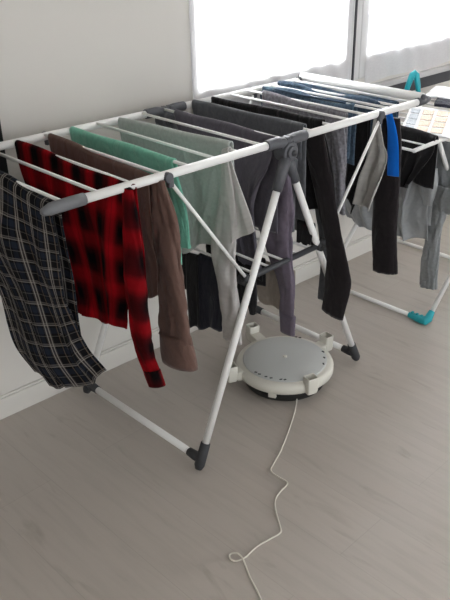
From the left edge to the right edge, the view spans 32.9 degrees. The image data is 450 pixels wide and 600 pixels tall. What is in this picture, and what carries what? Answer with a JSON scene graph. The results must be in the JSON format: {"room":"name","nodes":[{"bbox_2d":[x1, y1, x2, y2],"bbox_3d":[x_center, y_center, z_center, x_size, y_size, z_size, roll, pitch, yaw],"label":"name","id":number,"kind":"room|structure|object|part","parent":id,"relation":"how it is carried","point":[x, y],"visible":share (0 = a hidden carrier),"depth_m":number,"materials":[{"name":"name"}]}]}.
{"room":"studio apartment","nodes":[
{"label":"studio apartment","id":0,"kind":"room"},
{"bbox_2d":[0,215,449,599],"bbox_3d":[1.868,0.606,2.201,7.900,0.060,4.820,-26,36,-38],"label":"floor","id":1,"kind":"structure","parent":0,"point":[95,504],"depth_m":2.34,"materials":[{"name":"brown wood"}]},
{"bbox_2d":[0,72,430,470],"bbox_3d":[-0.019,-0.133,2.559,1.578,0.972,0.624,-26,36,-38],"label":"drying rack","id":2,"kind":"object","parent":1,"relation":"on","point":[285,147],"visible":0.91,"depth_m":2.32,"materials":[{"name":"white metal"}]},
{"bbox_3d":[-0.552,-0.307,1.893,0.009,0.009,0.536,-26,36,-38],"label":"rod","id":3,"kind":"part","parent":2,"relation":"part of","materials":[{"name":"white paint"}]},
{"bbox_3d":[-0.484,-0.338,1.952,0.009,0.009,0.536,-26,36,-38],"label":"rod","id":4,"kind":"part","parent":2,"relation":"part of","materials":[{"name":"white paint"}]},
{"bbox_2d":[0,170,105,388],"bbox_3d":[-0.530,-0.034,2.025,0.562,0.645,0.074,24,37,39],"label":"pants","id":5,"kind":"object","parent":2,"relation":"hanging from","point":[38,293],"visible":0.99,"depth_m":1.95,"materials":[{"name":"black fabric"}]},
{"bbox_3d":[-0.416,-0.368,2.011,0.009,0.009,0.536,-26,36,-38],"label":"rod","id":6,"kind":"part","parent":2,"relation":"part of","materials":[{"name":"white paint"}]},
{"bbox_3d":[-0.481,-0.504,2.291,0.680,0.038,0.023,-26,36,-38],"label":"rail","id":7,"kind":"part","parent":2,"relation":"part of","materials":[{"name":"white metal"}]},
{"bbox_2d":[15,140,165,387],"bbox_3d":[-0.353,-0.114,2.114,0.104,0.566,0.622,-23,35,-35],"label":"plaid shirt","id":8,"kind":"object","parent":2,"relation":"hanging from","point":[104,238],"visible":0.78,"depth_m":2.01,"materials":[{"name":"red fabric"}]},
{"bbox_3d":[-0.346,-0.400,2.072,0.009,0.009,0.536,-26,36,-38],"label":"rod","id":9,"kind":"part","parent":2,"relation":"part of","materials":[{"name":"white paint"}]},
{"bbox_3d":[-0.355,-0.135,2.645,0.370,0.771,0.022,-24,36,-36],"label":"leg","id":10,"kind":"part","parent":2,"relation":"part of","materials":[{"name":"white paint"}]},
{"bbox_2d":[48,133,197,371],"bbox_3d":[-0.295,-0.137,2.147,0.062,0.559,0.609,-26,36,-38],"label":"shirt","id":11,"kind":"object","parent":2,"relation":"hanging from","point":[158,217],"visible":0.45,"depth_m":2.02,"materials":[{"name":"brown fabric"}]},
{"bbox_2d":[69,126,190,264],"bbox_3d":[-0.274,-0.280,2.200,0.056,0.354,0.530,-26,36,-38],"label":"shirt","id":12,"kind":"object","parent":2,"relation":"hanging from","point":[126,151],"visible":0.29,"depth_m":2.07,"materials":[{"name":"green fabric"}]},
{"bbox_3d":[-0.212,-0.460,2.188,0.009,0.009,0.536,-26,36,-38],"label":"rod","id":13,"kind":"part","parent":2,"relation":"part of","materials":[{"name":"white paint"}]},
{"bbox_3d":[-0.107,-0.332,1.949,0.680,0.038,0.023,-26,36,-38],"label":"rail","id":14,"kind":"part","parent":2,"relation":"part of","materials":[{"name":"white metal"}]},
{"bbox_3d":[-0.280,-0.430,2.129,0.009,0.009,0.536,-26,36,-38],"label":"rod","id":15,"kind":"part","parent":2,"relation":"part of","materials":[{"name":"white paint"}]},
{"bbox_2d":[118,117,254,344],"bbox_3d":[-0.117,-0.221,2.350,0.055,0.627,0.596,-24,35,-35],"label":"t-shirt","id":16,"kind":"object","parent":2,"relation":"hanging from","point":[215,193],"visible":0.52,"depth_m":2.23,"materials":[{"name":"fabric"}]},
{"bbox_2d":[182,252,190,288],"bbox_3d":[-0.093,-0.078,2.622,0.026,0.162,0.191,-26,36,-38],"label":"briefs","id":17,"kind":"object","parent":2,"relation":"hanging from","point":[183,255],"visible":0.06,"depth_m":2.64,"materials":[{"name":"black fabric"}]},
{"bbox_3d":[-0.083,-0.518,2.300,0.009,0.009,0.536,-26,36,-38],"label":"rod","id":18,"kind":"part","parent":2,"relation":"part of","materials":[{"name":"white paint"}]},
{"bbox_2d":[186,252,221,331],"bbox_3d":[-0.055,-0.013,2.506,0.172,0.286,0.036,21,35,35],"label":"shorts","id":19,"kind":"object","parent":2,"relation":"hanging from","point":[203,303],"visible":0.78,"depth_m":2.50,"materials":[{"name":"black fabric"}]},
{"bbox_3d":[-0.102,-0.027,2.534,0.024,0.286,0.057,-26,36,-38],"label":"panel","id":20,"kind":"part","parent":19,"relation":"part of","materials":[{"name":"black fabric"}]},
{"bbox_3d":[-0.093,-0.164,2.469,0.008,0.008,0.526,-26,36,-38],"label":"shelf rod","id":21,"kind":"part","parent":2,"relation":"part of","materials":[{"name":"white paint"}]},
{"bbox_3d":[-0.020,-0.547,2.355,0.009,0.009,0.536,-26,36,-38],"label":"rod","id":22,"kind":"part","parent":2,"relation":"part of","materials":[{"name":"white paint"}]},
{"bbox_2d":[174,109,295,336],"bbox_3d":[0.030,-0.246,2.485,0.089,0.674,0.495,-26,36,-38],"label":"long sleeved top","id":23,"kind":"object","parent":2,"relation":"hanging from","point":[255,173],"visible":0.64,"depth_m":2.36,"materials":[{"name":"fabric"}]},
{"bbox_2d":[206,244,265,285],"bbox_3d":[0.034,-0.116,2.561,0.025,0.138,0.265,-26,36,-38],"label":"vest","id":24,"kind":"object","parent":2,"relation":"hanging from","point":[261,280],"visible":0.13,"depth_m":2.51,"materials":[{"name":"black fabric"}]},
{"bbox_3d":[0.048,0.051,2.277,0.022,0.771,0.370,23,36,37],"label":"leg","id":25,"kind":"part","parent":2,"relation":"part of","materials":[{"name":"white paint"}]},
{"bbox_2d":[237,283,247,316],"bbox_3d":[0.055,-0.008,2.368,0.022,0.130,0.040,-26,36,-38],"label":"sock","id":26,"kind":"object","parent":2,"relation":"hanging from","point":[240,288],"visible":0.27,"depth_m":2.35,"materials":[{"name":"black fabric"}]},
{"bbox_3d":[0.069,-0.753,2.769,0.640,0.037,0.023,-26,36,-38],"label":"rail","id":27,"kind":"part","parent":2,"relation":"part of","materials":[{"name":"white metal"}]},
{"bbox_2d":[192,99,306,231],"bbox_3d":[0.097,-0.435,2.564,0.193,0.428,0.529,-26,36,-38],"label":"t-shirt","id":28,"kind":"object","parent":2,"relation":"hanging from","point":[276,126],"visible":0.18,"depth_m":2.40,"materials":[{"name":"grey fabric"}]},
{"bbox_2d":[245,280,256,314],"bbox_3d":[0.080,-0.010,2.334,0.040,0.121,0.025,15,32,28],"label":"sock","id":29,"kind":"object","parent":2,"relation":"hanging from","point":[252,306],"visible":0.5,"depth_m":2.33,"materials":[{"name":"black fabric"}]},
{"bbox_3d":[-0.046,-0.186,2.508,0.008,0.008,0.526,-26,36,-38],"label":"shelf rod","id":30,"kind":"part","parent":2,"relation":"part of","materials":[{"name":"white paint"}]},
{"bbox_3d":[0.000,-0.208,2.548,0.008,0.008,0.526,-26,36,-38],"label":"shelf rod","id":31,"kind":"part","parent":2,"relation":"part of","materials":[{"name":"white paint"}]},
{"bbox_2d":[257,261,295,309],"bbox_3d":[0.168,-0.049,2.548,0.025,0.166,0.165,-26,36,-38],"label":"cloth","id":32,"kind":"object","parent":2,"relation":"hanging from","point":[269,294],"visible":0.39,"depth_m":2.56,"materials":[{"name":"beige fabric"}]},
{"bbox_2d":[211,96,350,320],"bbox_3d":[0.187,-0.321,2.596,0.070,0.646,0.647,-26,36,-38],"label":"shirt","id":33,"kind":"object","parent":2,"relation":"hanging from","point":[334,288],"visible":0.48,"depth_m":2.45,"materials":[{"name":"black fabric"}]},
{"bbox_3d":[0.319,-0.181,2.558,0.024,0.393,0.080,-26,36,-38],"label":"leg","id":34,"kind":"part","parent":33,"relation":"part of","materials":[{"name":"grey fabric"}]},
{"bbox_3d":[0.328,-0.233,2.453,0.038,0.618,0.213,-26,36,-38],"label":"leg","id":35,"kind":"part","parent":33,"relation":"part of","materials":[{"name":"black fabric"}]},
{"bbox_3d":[0.089,-0.251,2.624,0.008,0.008,0.526,-26,36,-38],"label":"shelf rod","id":36,"kind":"part","parent":2,"relation":"part of","materials":[{"name":"white paint"}]},
{"bbox_2d":[272,157,290,192],"bbox_3d":[0.163,-0.364,2.209,0.071,0.105,0.034,-26,36,-38],"label":"socket","id":37,"kind":"object","parent":2,"relation":"attached to","point":[284,165],"depth_m":2.20,"materials":[{"name":"grey plastic"}]},
{"bbox_3d":[0.203,-0.648,2.548,0.009,0.009,0.536,-26,36,-38],"label":"rod","id":38,"kind":"part","parent":2,"relation":"part of","materials":[{"name":"white paint"}]},
{"bbox_2d":[288,161,299,183],"bbox_3d":[0.194,-0.394,2.262,0.072,0.105,0.033,-26,36,-38],"label":"socket","id":39,"kind":"object","parent":2,"relation":"attached to","point":[292,172],"depth_m":2.26,"materials":[{"name":"grey plastic"}]},
{"bbox_2d":[262,90,347,214],"bbox_3d":[0.287,-0.493,2.681,0.064,0.422,0.419,-21,34,-32],"label":"trousers","id":40,"kind":"object","parent":2,"relation":"hanging from","point":[336,139],"visible":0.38,"depth_m":2.55,"materials":[{"name":"grey fabric"}]},
{"bbox_3d":[0.359,-0.419,2.609,0.028,0.354,0.092,-26,36,-38],"label":"leg","id":41,"kind":"part","parent":40,"relation":"part of","materials":[{"name":"grey fabric"}]},
{"bbox_3d":[0.382,-0.435,2.550,0.037,0.302,0.076,-26,36,-38],"label":"leg","id":42,"kind":"part","parent":40,"relation":"part of","materials":[{"name":"grey fabric"}]},
{"bbox_2d":[296,219,315,245],"bbox_3d":[0.262,-0.215,2.467,0.022,0.091,0.065,-26,36,-38],"label":"underpants","id":43,"kind":"object","parent":2,"relation":"hanging from","point":[303,236],"visible":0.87,"depth_m":2.46,"materials":[{"name":"black fabric"}]},
{"bbox_3d":[0.267,-0.677,2.604,0.009,0.009,0.536,-26,36,-38],"label":"rod","id":44,"kind":"part","parent":2,"relation":"part of","materials":[{"name":"white paint"}]},
{"bbox_2d":[260,86,356,164],"bbox_3d":[0.286,-0.630,2.738,0.053,0.235,0.433,-26,36,-38],"label":"jeans","id":45,"kind":"object","parent":2,"relation":"hanging from","point":[289,92],"visible":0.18,"depth_m":2.64,"materials":[{"name":"blue fabric"}]},
{"bbox_3d":[0.337,-0.105,2.557,0.372,0.771,0.022,-25,36,-36],"label":"leg","id":46,"kind":"part","parent":2,"relation":"part of","materials":[{"name":"white paint"}]},
{"bbox_3d":[0.356,-0.717,2.682,0.009,0.009,0.536,-26,36,-38],"label":"rod","id":47,"kind":"part","parent":2,"relation":"part of","materials":[{"name":"white paint"}]},
{"bbox_2d":[277,80,382,191],"bbox_3d":[0.372,-0.606,2.799,0.059,0.336,0.473,-26,36,-38],"label":"jeans","id":48,"kind":"object","parent":2,"relation":"hanging from","point":[289,84],"visible":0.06,"depth_m":2.66,"materials":[{"name":"blue fabric"}]},
{"bbox_3d":[0.324,-0.703,2.654,0.009,0.009,0.536,-26,36,-38],"label":"rod","id":49,"kind":"part","parent":2,"relation":"part of","materials":[{"name":"white paint"}]},
{"bbox_2d":[296,82,401,274],"bbox_3d":[0.465,-0.467,2.894,0.075,0.639,0.554,-21,34,-33],"label":"leggings","id":50,"kind":"object","parent":2,"relation":"hanging from","point":[386,198],"visible":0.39,"depth_m":2.75,"materials":[{"name":"black cotton"}]},
{"bbox_3d":[0.587,-0.367,2.756,0.056,0.586,0.139,-26,36,-38],"label":"leg","id":51,"kind":"part","parent":50,"relation":"part of","materials":[{"name":"black fabric"}]},
{"bbox_3d":[0.577,-0.538,2.630,0.010,0.229,0.076,-26,36,-38],"label":"blue panel","id":52,"kind":"part","parent":50,"relation":"part of","materials":[{"name":"blue fabric"}]},
{"bbox_3d":[0.446,-0.757,2.759,0.009,0.009,0.536,-26,36,-38],"label":"rod","id":53,"kind":"part","parent":2,"relation":"part of","materials":[{"name":"white paint"}]},
{"bbox_3d":[0.389,-0.732,2.710,0.009,0.009,0.536,-26,36,-38],"label":"rod","id":54,"kind":"part","parent":2,"relation":"part of","materials":[{"name":"white paint"}]},
{"bbox_2d":[345,112,370,213],"bbox_3d":[0.434,-0.491,2.712,0.044,0.379,0.170,-26,36,-38],"label":"trousers","id":55,"kind":"object","parent":2,"relation":"hanging from","point":[363,128],"visible":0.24,"depth_m":2.66,"materials":[{"name":"black fabric"}]},
{"bbox_3d":[0.444,-0.580,2.427,0.640,0.037,0.023,-26,36,-38],"label":"rail","id":56,"kind":"part","parent":2,"relation":"part of","materials":[{"name":"white metal"}]},
{"bbox_2d":[352,118,386,211],"bbox_3d":[0.501,-0.462,2.596,0.050,0.330,0.123,-26,36,-38],"label":"cloth","id":57,"kind":"object","parent":2,"relation":"hanging from","point":[371,174],"visible":0.79,"depth_m":2.61,"materials":[{"name":"fabric"}]},
{"bbox_2d":[229,399,296,599],"bbox_3d":[0.118,0.565,2.259,0.156,0.031,0.997,2,28,7],"label":"power cord","id":58,"kind":"object","parent":1,"relation":"on","point":[282,489],"visible":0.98,"depth_m":2.14,"materials":[{"name":"white plastic"}]},
{"bbox_2d":[227,322,333,400],"bbox_3d":[0.212,0.234,2.787,0.368,0.109,0.372,7,29,15],"label":"dryer base","id":59,"kind":"object","parent":1,"relation":"on","point":[279,368],"visible":0.92,"depth_m":2.71,"materials":[{"name":"white plastic"}]},
{"bbox_2d":[227,361,243,382],"bbox_3d":[0.049,0.251,2.714,0.096,0.063,0.044,-11,29,-17],"label":"socket","id":60,"kind":"object","parent":59,"relation":"attached to","point":[236,372],"depth_m":2.70,"materials":[{"name":"white plastic"}]},
{"bbox_2d":[246,322,265,342],"bbox_3d":[0.127,0.141,2.918,0.044,0.063,0.126,-15,31,-24],"label":"socket","id":61,"kind":"object","parent":59,"relation":"attached to","point":[253,334],"depth_m":2.93,"materials":[{"name":"white plastic"}]},
{"bbox_2d":[268,393,276,397],"bbox_3d":[0.165,0.331,2.656,0.028,0.018,0.012,8,29,18],"label":"switch","id":62,"kind":"object","parent":59,"relation":"attached to","point":[270,395],"depth_m":2.65,"materials":[{"name":"white plastic"}]},
{"bbox_3d":[0.216,0.209,2.761,0.304,0.012,0.304,-26,36,-38],"label":"lid","id":63,"kind":"part","parent":59,"relation":"part of","materials":[{"name":"grey plastic"}]},
{"bbox_2d":[303,373,318,394],"bbox_3d":[0.290,0.286,2.638,0.044,0.063,0.063,-14,31,-23],"label":"socket","id":64,"kind":"object","parent":59,"relation":"attached to","point":[310,380],"depth_m":2.62,"materials":[{"name":"white plastic"}]},
{"bbox_2d":[315,331,333,350],"bbox_3d":[0.358,0.167,2.859,0.095,0.063,0.044,-20,33,-32],"label":"socket","id":65,"kind":"object","parent":59,"relation":"attached to","point":[325,343],"depth_m":2.85,"materials":[{"name":"white plastic"}]},
{"bbox_2d":[344,70,449,324],"bbox_3d":[0.913,-0.526,3.367,0.968,0.887,0.617,-26,36,-38],"label":"drying rack","id":66,"kind":"object","parent":1,"relation":"on","point":[414,75],"visible":0.44,"depth_m":3.18,"materials":[{"name":"white metal"}]},
{"bbox_3d":[0.699,-0.524,3.507,0.678,0.707,0.019,-26,36,-38],"label":"leg","id":67,"kind":"part","parent":66,"relation":"part of","materials":[{"name":"white paint"}]},
{"bbox_2d":[345,150,437,240],"bbox_3d":[0.688,-0.503,3.207,0.077,0.491,0.493,-22,34,-34],"label":"t-shirt","id":68,"kind":"object","parent":66,"relation":"hanging from","point":[415,201],"visible":0.3,"depth_m":3.17,"materials":[{"name":"grey fabric"}]},
{"bbox_3d":[0.555,-0.617,2.950,0.010,0.011,0.410,-26,36,-38],"label":"rod","id":69,"kind":"part","parent":66,"relation":"part of","materials":[{"name":"white paint"}]},
{"bbox_3d":[0.611,-0.647,2.996,0.007,0.007,0.410,-26,36,-38],"label":"rod","id":70,"kind":"part","parent":66,"relation":"part of","materials":[{"name":"white paint"}]},
{"bbox_2d":[400,125,438,188],"bbox_3d":[0.718,-0.553,3.033,0.049,0.290,0.254,-26,36,-38],"label":"shorts","id":71,"kind":"object","parent":66,"relation":"hanging from","point":[419,167],"visible":0.48,"depth_m":2.98,"materials":[{"name":"black fabric"}]},
{"bbox_2d":[403,106,449,138],"bbox_3d":[0.843,-0.733,3.121,0.223,0.012,0.484,8,29,18],"label":"tea towel","id":72,"kind":"object","parent":66,"relation":"on","point":[430,120],"visible":0.94,"depth_m":3.11,"materials":[{"name":"white fabric"}]},
{"bbox_3d":[1.042,-0.715,3.113,0.965,0.016,0.016,-26,36,-38],"label":"rail","id":73,"kind":"part","parent":66,"relation":"part of","materials":[{"name":"white metal"}]},
{"bbox_2d":[420,141,449,289],"bbox_3d":[0.891,-0.335,3.144,0.084,0.637,0.215,-26,36,-38],"label":"t-shirt","id":74,"kind":"object","parent":66,"relation":"hanging from","point":[430,257],"visible":0.71,"depth_m":3.15,"materials":[{"name":"grey fabric"}]},
{"bbox_3d":[0.876,-0.257,3.189,0.052,0.459,0.096,-26,36,-38],"label":"twisted leg","id":75,"kind":"part","parent":74,"relation":"part of","materials":[{"name":"grey fabric"}]},
{"bbox_2d":[426,86,449,98],"bbox_3d":[1.028,-0.932,3.448,0.205,0.017,0.232,13,31,25],"label":"cloth","id":76,"kind":"object","parent":66,"relation":"on","point":[437,91],"visible":0.93,"depth_m":3.45,"materials":[{"name":"white fabric"}]},
{"bbox_3d":[1.069,-0.353,3.169,0.678,0.707,0.019,-26,36,-38],"label":"leg","id":77,"kind":"part","parent":66,"relation":"part of","materials":[{"name":"white paint"}]},
{"bbox_2d":[434,97,449,107],"bbox_3d":[0.958,-0.853,3.302,0.095,0.016,0.141,9,30,18],"label":"handkerchief","id":78,"kind":"object","parent":66,"relation":"on","point":[439,102],"visible":1,"depth_m":3.28,"materials":[{"name":"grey fabric"}]},
{"bbox_3d":[0.998,-0.391,3.252,0.476,0.697,0.019,-26,36,-38],"label":"leg","id":79,"kind":"part","parent":66,"relation":"part of","materials":[{"name":"white paint"}]},
{"bbox_2d":[0,0,449,395],"bbox_3d":[0.303,-1.278,2.984,7.507,2.600,0.160,-24,35,-36],"label":"wall","id":80,"kind":"structure","parent":0,"point":[64,63],"depth_m":2.44,"materials":[{"name":"white paint"}]},
{"bbox_2d":[0,122,8,173],"bbox_3d":[-0.927,-0.395,2.048,0.705,0.730,0.030,-24,35,-36],"label":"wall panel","id":81,"kind":"object","parent":80,"relation":"attached to","point":[3,162],"visible":0.08,"depth_m":2.28,"materials":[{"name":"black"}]},
{"bbox_2d":[0,234,400,419],"bbox_3d":[0.388,-0.139,3.516,7.507,0.086,0.014,-24,35,-36],"label":"baseboard","id":82,"kind":"structure","parent":80,"relation":"attached to","point":[12,402],"depth_m":2.88,"materials":[{"name":"white paint"}]},
{"bbox_2d":[349,0,355,79],"bbox_3d":[0.171,-1.447,2.710,0.876,1.440,0.094,-24,35,-36],"label":"window","id":83,"kind":"structure","parent":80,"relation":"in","point":[354,1],"depth_m":3.18,"materials":[{"name":"grey"}]},
{"bbox_2d":[189,0,352,105],"bbox_3d":[0.189,-1.400,2.670,0.876,1.446,0.013,-24,35,-36],"label":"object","id":84,"kind":"structure","parent":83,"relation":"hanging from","point":[236,45],"depth_m":2.85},
{"bbox_2d":[351,0,357,80],"bbox_3d":[0.526,-1.577,2.940,0.010,1.440,0.020,-26,36,-38],"label":"trim","id":85,"kind":"structure","parent":80,"relation":"attached to","point":[356,2],"depth_m":3.19,"materials":[{"name":"grey"}]},
{"bbox_2d":[354,0,362,79],"bbox_3d":[0.514,-1.598,2.979,0.049,1.440,0.096,-26,36,-38],"label":"trim","id":86,"kind":"structure","parent":80,"relation":"attached to","point":[360,2],"depth_m":3.21,"materials":[{"name":"grey"}]},
{"bbox_2d":[358,0,369,78],"bbox_3d":[1.562,-2.059,3.799,2.773,1.440,0.094,-24,35,-36],"label":"window","id":87,"kind":"structure","parent":80,"relation":"in","point":[365,7],"depth_m":3.23,"materials":[{"name":"grey"}]},
{"bbox_2d":[365,0,449,82],"bbox_3d":[1.567,-2.005,3.749,2.658,1.448,0.013,-24,35,-36],"label":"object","id":88,"kind":"structure","parent":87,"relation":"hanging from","point":[404,36],"depth_m":3.41,"materials":[{"name":"white"}]},
{"bbox_2d":[341,64,449,94],"bbox_3d":[1.528,-1.329,4.063,4.394,0.026,0.034,-24,35,-36],"label":"trim","id":89,"kind":"structure","parent":80,"relation":"attached to","point":[443,68],"depth_m":3.50,"materials":[{"name":"grey stone"}]},
{"bbox_2d":[358,70,449,95],"bbox_3d":[1.789,-1.407,4.279,3.704,0.050,0.018,-24,35,-36],"label":"trim","id":90,"kind":"structure","parent":80,"relation":"attached to","point":[441,77],"depth_m":3.63,"materials":[{"name":"grey"}]}
]}

